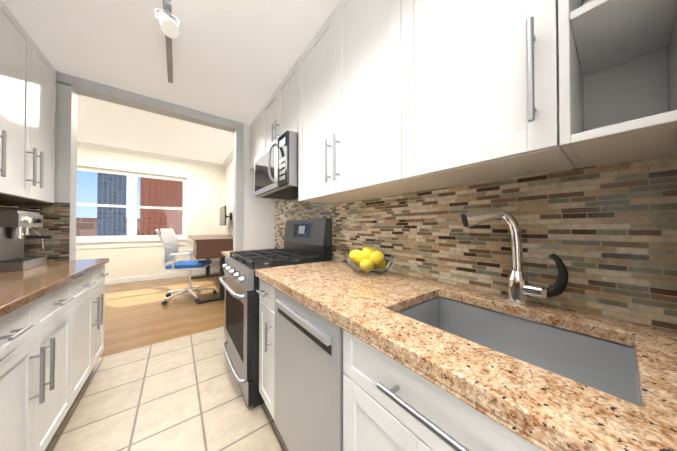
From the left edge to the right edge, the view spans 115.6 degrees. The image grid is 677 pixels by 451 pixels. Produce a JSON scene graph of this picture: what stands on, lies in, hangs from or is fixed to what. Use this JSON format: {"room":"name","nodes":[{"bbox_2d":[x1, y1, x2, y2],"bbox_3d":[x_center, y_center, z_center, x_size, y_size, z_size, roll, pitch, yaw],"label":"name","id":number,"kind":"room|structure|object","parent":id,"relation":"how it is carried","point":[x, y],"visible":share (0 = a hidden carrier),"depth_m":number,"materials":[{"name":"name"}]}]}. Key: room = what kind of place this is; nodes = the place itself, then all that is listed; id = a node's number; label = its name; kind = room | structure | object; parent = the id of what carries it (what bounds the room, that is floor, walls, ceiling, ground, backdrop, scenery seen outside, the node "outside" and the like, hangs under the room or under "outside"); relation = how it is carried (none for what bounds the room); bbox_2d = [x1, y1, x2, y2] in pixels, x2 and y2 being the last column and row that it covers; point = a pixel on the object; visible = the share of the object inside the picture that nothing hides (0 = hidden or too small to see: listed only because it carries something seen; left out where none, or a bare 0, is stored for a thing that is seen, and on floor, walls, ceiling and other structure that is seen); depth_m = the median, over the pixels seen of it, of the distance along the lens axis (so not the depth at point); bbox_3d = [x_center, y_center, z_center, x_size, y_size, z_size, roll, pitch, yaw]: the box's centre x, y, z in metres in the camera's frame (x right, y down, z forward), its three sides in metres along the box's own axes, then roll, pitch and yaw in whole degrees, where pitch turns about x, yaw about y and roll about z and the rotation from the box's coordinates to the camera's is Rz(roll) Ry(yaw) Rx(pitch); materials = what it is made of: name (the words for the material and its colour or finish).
{"room":"kitchen","nodes":[
{"label":"kitchen","id":0,"kind":"room"},
{"bbox_2d":[76,146,224,279],"bbox_3d":[-4.474,-0.199,4.789,3.400,2.850,0.250,0,-1,-37],"label":"wall","id":1,"kind":"structure","parent":0,"point":[205,194],"depth_m":4.91,"materials":[{"name":"white paint"}]},
{"bbox_2d":[76,166,187,248],"bbox_3d":[-4.527,-0.355,4.662,2.020,1.640,0.210,0,-1,-37],"label":"window","id":2,"kind":"structure","parent":1,"relation":"in","point":[131,206],"depth_m":4.67,"materials":[{"name":"white"}]},
{"bbox_2d":[77,141,221,167],"bbox_3d":[-4.412,-1.583,4.639,3.300,0.085,0.085,0,-1,-37],"label":"crown molding","id":3,"kind":"structure","parent":1,"relation":"attached to","point":[80,144],"depth_m":4.71,"materials":[{"name":"white wood"}]},
{"bbox_2d":[105,268,219,284],"bbox_3d":[-4.409,1.170,4.656,3.360,0.110,0.015,0,-1,-37],"label":"baseboard","id":4,"kind":"structure","parent":1,"relation":"attached to","point":[145,278],"depth_m":4.83,"materials":[{"name":"white"}]},
{"bbox_2d":[77,95,233,163],"bbox_3d":[-3.401,-1.688,3.396,3.600,0.100,3.790,0,-1,-37],"label":"ceiling","id":5,"kind":"structure","parent":0,"point":[100,122],"depth_m":3.78,"materials":[{"name":"white paint"}]},
{"bbox_2d":[100,272,223,357],"bbox_3d":[-3.401,1.237,3.366,3.600,0.050,3.790,0,-1,-37],"label":"floor","id":6,"kind":"structure","parent":0,"point":[138,314],"depth_m":2.96,"materials":[{"name":"beige wood"}]},
{"bbox_2d":[155,228,216,304],"bbox_3d":[-2.523,0.632,3.623,0.776,1.165,0.753,0,-1,-15],"label":"office chair","id":7,"kind":"object","parent":6,"relation":"on","point":[169,240],"visible":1,"depth_m":3.50,"materials":[{"name":"white plastic"}]},
{"bbox_2d":[188,234,232,303],"bbox_3d":[-2.535,0.721,4.340,0.790,1.000,2.400,0,-1,-37],"label":"desk","id":8,"kind":"object","parent":6,"relation":"on","point":[207,247],"visible":0.79,"depth_m":3.39,"materials":[{"name":"brown wood"}]},
{"bbox_2d":[49,124,274,261],"bbox_3d":[-2.258,-0.229,1.800,3.500,2.850,0.110,0,-1,-37],"label":"wall","id":9,"kind":"structure","parent":0,"point":[258,223],"depth_m":2.65,"materials":[{"name":"white paint"}]},
{"bbox_2d":[54,71,243,260],"bbox_3d":[-1.751,-0.019,2.185,1.416,2.438,0.138,0,-1,-37],"label":"door frame","id":10,"kind":"structure","parent":9,"relation":"attached to","point":[70,89],"depth_m":1.85,"materials":[{"name":"grey"}]},
{"bbox_2d":[45,327,287,450],"bbox_3d":[-0.401,1.208,0.467,2.345,0.050,4.460,0,-1,-37],"label":"floor","id":11,"kind":"structure","parent":0,"point":[184,393],"depth_m":1.40,"materials":[{"name":"beige tile"}]},
{"bbox_2d":[0,277,79,450],"bbox_3d":[-1.579,0.749,0.755,0.606,0.872,0.953,0,-1,-37],"label":"base cabinet","id":12,"kind":"object","parent":11,"relation":"on","point":[51,346],"depth_m":0.95,"materials":[{"name":"white wood"}]},
{"bbox_2d":[80,267,99,389],"bbox_3d":[-1.961,0.754,1.256,0.606,0.872,0.533,0,-1,-37],"label":"base cabinet","id":13,"kind":"object","parent":11,"relation":"on","point":[90,281],"depth_m":1.54,"materials":[{"name":"white wood"}]},
{"bbox_2d":[100,264,107,355],"bbox_3d":[-2.167,0.757,1.526,0.606,0.872,0.372,0,-1,-37],"label":"base cabinet","id":14,"kind":"object","parent":11,"relation":"on","point":[102,268],"depth_m":1.80,"materials":[{"name":"white wood"}]},
{"bbox_2d":[0,258,108,316],"bbox_3d":[-1.726,0.295,0.977,0.626,0.035,1.785,0,-1,-37],"label":"countertop","id":15,"kind":"structure","parent":14,"relation":"on","point":[19,289],"depth_m":1.10,"materials":[{"name":"brown stone"}]},
{"bbox_2d":[0,206,51,271],"bbox_3d":[-2.153,0.081,1.389,0.372,0.399,0.315,0,-1,-37],"label":"espresso machine","id":16,"kind":"object","parent":15,"relation":"on","point":[16,225],"visible":1,"depth_m":1.38,"materials":[{"name":"silver metal"}]},
{"bbox_2d":[219,218,331,407],"bbox_3d":[-0.586,0.569,1.854,0.737,1.255,0.794,0,-1,-37],"label":"range","id":17,"kind":"object","parent":11,"relation":"on","point":[307,240],"visible":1,"depth_m":1.62,"materials":[{"name":"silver metal"}]},
{"bbox_2d":[256,278,359,419],"bbox_3d":[-0.194,0.756,1.463,0.606,0.872,0.283,0,-1,-37],"label":"base cabinet","id":18,"kind":"object","parent":11,"relation":"on","point":[351,344],"depth_m":1.20,"materials":[{"name":"white wood"}]},
{"bbox_2d":[221,248,676,450],"bbox_3d":[-0.223,0.305,1.481,0.626,0.045,2.825,0,-1,-37],"label":"countertop","id":19,"kind":"structure","parent":18,"relation":"on","point":[543,409],"depth_m":0.44,"materials":[{"name":"beige stone"}]},
{"bbox_2d":[344,247,394,274],"bbox_3d":[0.181,0.202,1.260,0.296,0.155,0.296,0,-1,-37],"label":"bowl","id":20,"kind":"object","parent":19,"relation":"on","point":[368,261],"visible":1,"depth_m":1.22,"materials":[{"name":"clear glass"}]},
{"bbox_2d":[461,207,567,304],"bbox_3d":[0.606,0.103,0.758,0.163,0.345,0.282,0,-1,-37],"label":"faucet","id":21,"kind":"object","parent":19,"relation":"on","point":[521,289],"visible":1,"depth_m":0.76,"materials":[{"name":"silver metal"}]},
{"bbox_2d":[397,297,640,405],"bbox_3d":[0.449,0.451,0.625,0.376,0.275,0.516,0,-1,-37],"label":"sink basin","id":22,"kind":"object","parent":19,"relation":"in","point":[604,366],"visible":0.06,"depth_m":0.67,"materials":[{"name":"silver metal"}]},
{"bbox_2d":[274,288,343,450],"bbox_3d":[0.064,0.753,1.107,0.628,0.871,0.584,0,-1,-37],"label":"dishwasher","id":23,"kind":"object","parent":11,"relation":"on","point":[308,394],"visible":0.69,"depth_m":0.87,"materials":[{"name":"silver metal"}]},
{"bbox_2d":[2,0,340,124],"bbox_3d":[-0.367,-1.308,0.448,2.345,0.100,4.350,0,-1,-37],"label":"ceiling","id":24,"kind":"structure","parent":0,"point":[235,60],"depth_m":1.47,"materials":[{"name":"white paint"}]},
{"bbox_2d":[154,0,179,82],"bbox_3d":[-0.781,-1.150,0.961,0.109,0.204,2.170,0,-1,-37],"label":"track light","id":25,"kind":"object","parent":24,"relation":"attached to","point":[169,27],"visible":1,"depth_m":1.18,"materials":[{"name":"silver metal"}]},
{"bbox_2d":[225,159,233,259],"bbox_3d":[-0.657,-0.270,2.669,0.100,2.950,8.250,0,-1,-37],"label":"wall","id":26,"kind":"structure","parent":0,"point":[229,194],"depth_m":5.27,"materials":[{"name":"white paint"}]},
{"bbox_2d":[220,206,231,225],"bbox_3d":[-2.612,-0.217,4.982,0.200,0.430,0.700,0,-1,-37],"label":"wall-mounted monitor","id":27,"kind":"object","parent":26,"relation":"attached to","point":[223,216],"visible":1,"depth_m":4.87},
{"bbox_2d":[222,149,233,168],"bbox_3d":[-2.006,-1.587,4.301,0.085,0.085,3.540,0,-1,-37],"label":"crown molding","id":28,"kind":"structure","parent":26,"relation":"attached to","point":[227,161],"depth_m":5.12,"materials":[{"name":"white wood"}]},
{"bbox_2d":[250,109,261,169],"bbox_3d":[-0.789,-0.959,2.491,0.326,0.549,0.551,0,-1,-37],"label":"upper cabinet","id":29,"kind":"object","parent":26,"relation":"attached to","point":[256,126],"depth_m":2.43,"materials":[{"name":"white wood"}]},
{"bbox_2d":[262,71,289,150],"bbox_3d":[-0.414,-0.964,2.000,0.326,0.549,0.800,0,-1,-37],"label":"upper cabinet","id":30,"kind":"object","parent":26,"relation":"attached to","point":[276,112],"depth_m":1.90,"materials":[{"name":"white wood"}]},
{"bbox_2d":[254,130,297,199],"bbox_3d":[-0.475,-0.484,1.948,0.480,0.401,0.792,0,-1,-37],"label":"over-the-range microwave","id":31,"kind":"object","parent":30,"relation":"attached to","point":[276,169],"visible":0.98,"depth_m":1.67,"materials":[{"name":"silver metal"}]},
{"bbox_2d":[290,0,414,203],"bbox_3d":[0.104,-0.713,1.317,0.326,1.066,1.024,0,-1,-37],"label":"upper cabinet","id":32,"kind":"object","parent":26,"relation":"attached to","point":[370,99],"depth_m":1.16,"materials":[{"name":"white wood"}]},
{"bbox_2d":[275,154,676,330],"bbox_3d":[0.028,-0.095,1.680,0.008,0.860,2.850,0,-1,-37],"label":"backsplash","id":33,"kind":"structure","parent":26,"relation":"attached to","point":[606,234],"depth_m":0.74,"materials":[{"name":"tile"}]},
{"bbox_2d":[386,0,589,191],"bbox_3d":[0.502,-0.718,0.795,0.326,1.066,0.517,0,-1,-37],"label":"upper cabinet","id":34,"kind":"object","parent":26,"relation":"attached to","point":[478,91],"depth_m":0.65,"materials":[{"name":"white wood"}]},
{"bbox_3d":[-1.260,-0.250,-0.243,0.100,2.850,4.350,0,-1,-37],"label":"wall","id":35,"kind":"structure","parent":0,"visible":0},
{"bbox_2d":[0,0,3,95],"bbox_3d":[-1.793,-0.718,0.820,0.326,1.066,0.543,0,-1,-37],"label":"upper cabinet","id":36,"kind":"object","parent":35,"relation":"attached to","point":[1,2],"depth_m":1.18,"materials":[{"name":"white wood"}]},
{"bbox_2d":[0,3,39,199],"bbox_3d":[-2.048,-0.714,1.154,0.326,1.066,0.503,0,-1,-37],"label":"upper cabinet","id":37,"kind":"object","parent":35,"relation":"attached to","point":[27,113],"depth_m":1.32,"materials":[{"name":"white wood"}]},
{"bbox_2d":[0,51,55,202],"bbox_3d":[-2.265,-0.711,1.438,0.326,1.066,0.417,0,-1,-37],"label":"upper cabinet","id":38,"kind":"object","parent":35,"relation":"attached to","point":[47,71],"depth_m":1.60,"materials":[{"name":"white wood"}]},
{"bbox_2d":[0,201,69,261],"bbox_3d":[-1.824,0.047,0.912,0.407,0.480,1.796,0,-1,-37],"label":"backsplash","id":39,"kind":"structure","parent":35,"relation":"attached to","point":[56,221],"depth_m":1.69,"materials":[{"name":"tile"}]},
{"label":"outside","id":40,"kind":"structure","parent":0,"visible":0},
{"bbox_2d":[76,171,182,235],"bbox_3d":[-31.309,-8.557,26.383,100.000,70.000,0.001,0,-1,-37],"label":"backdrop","id":41,"kind":"structure","parent":40,"point":[99,180],"depth_m":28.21,"materials":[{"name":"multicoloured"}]}
]}

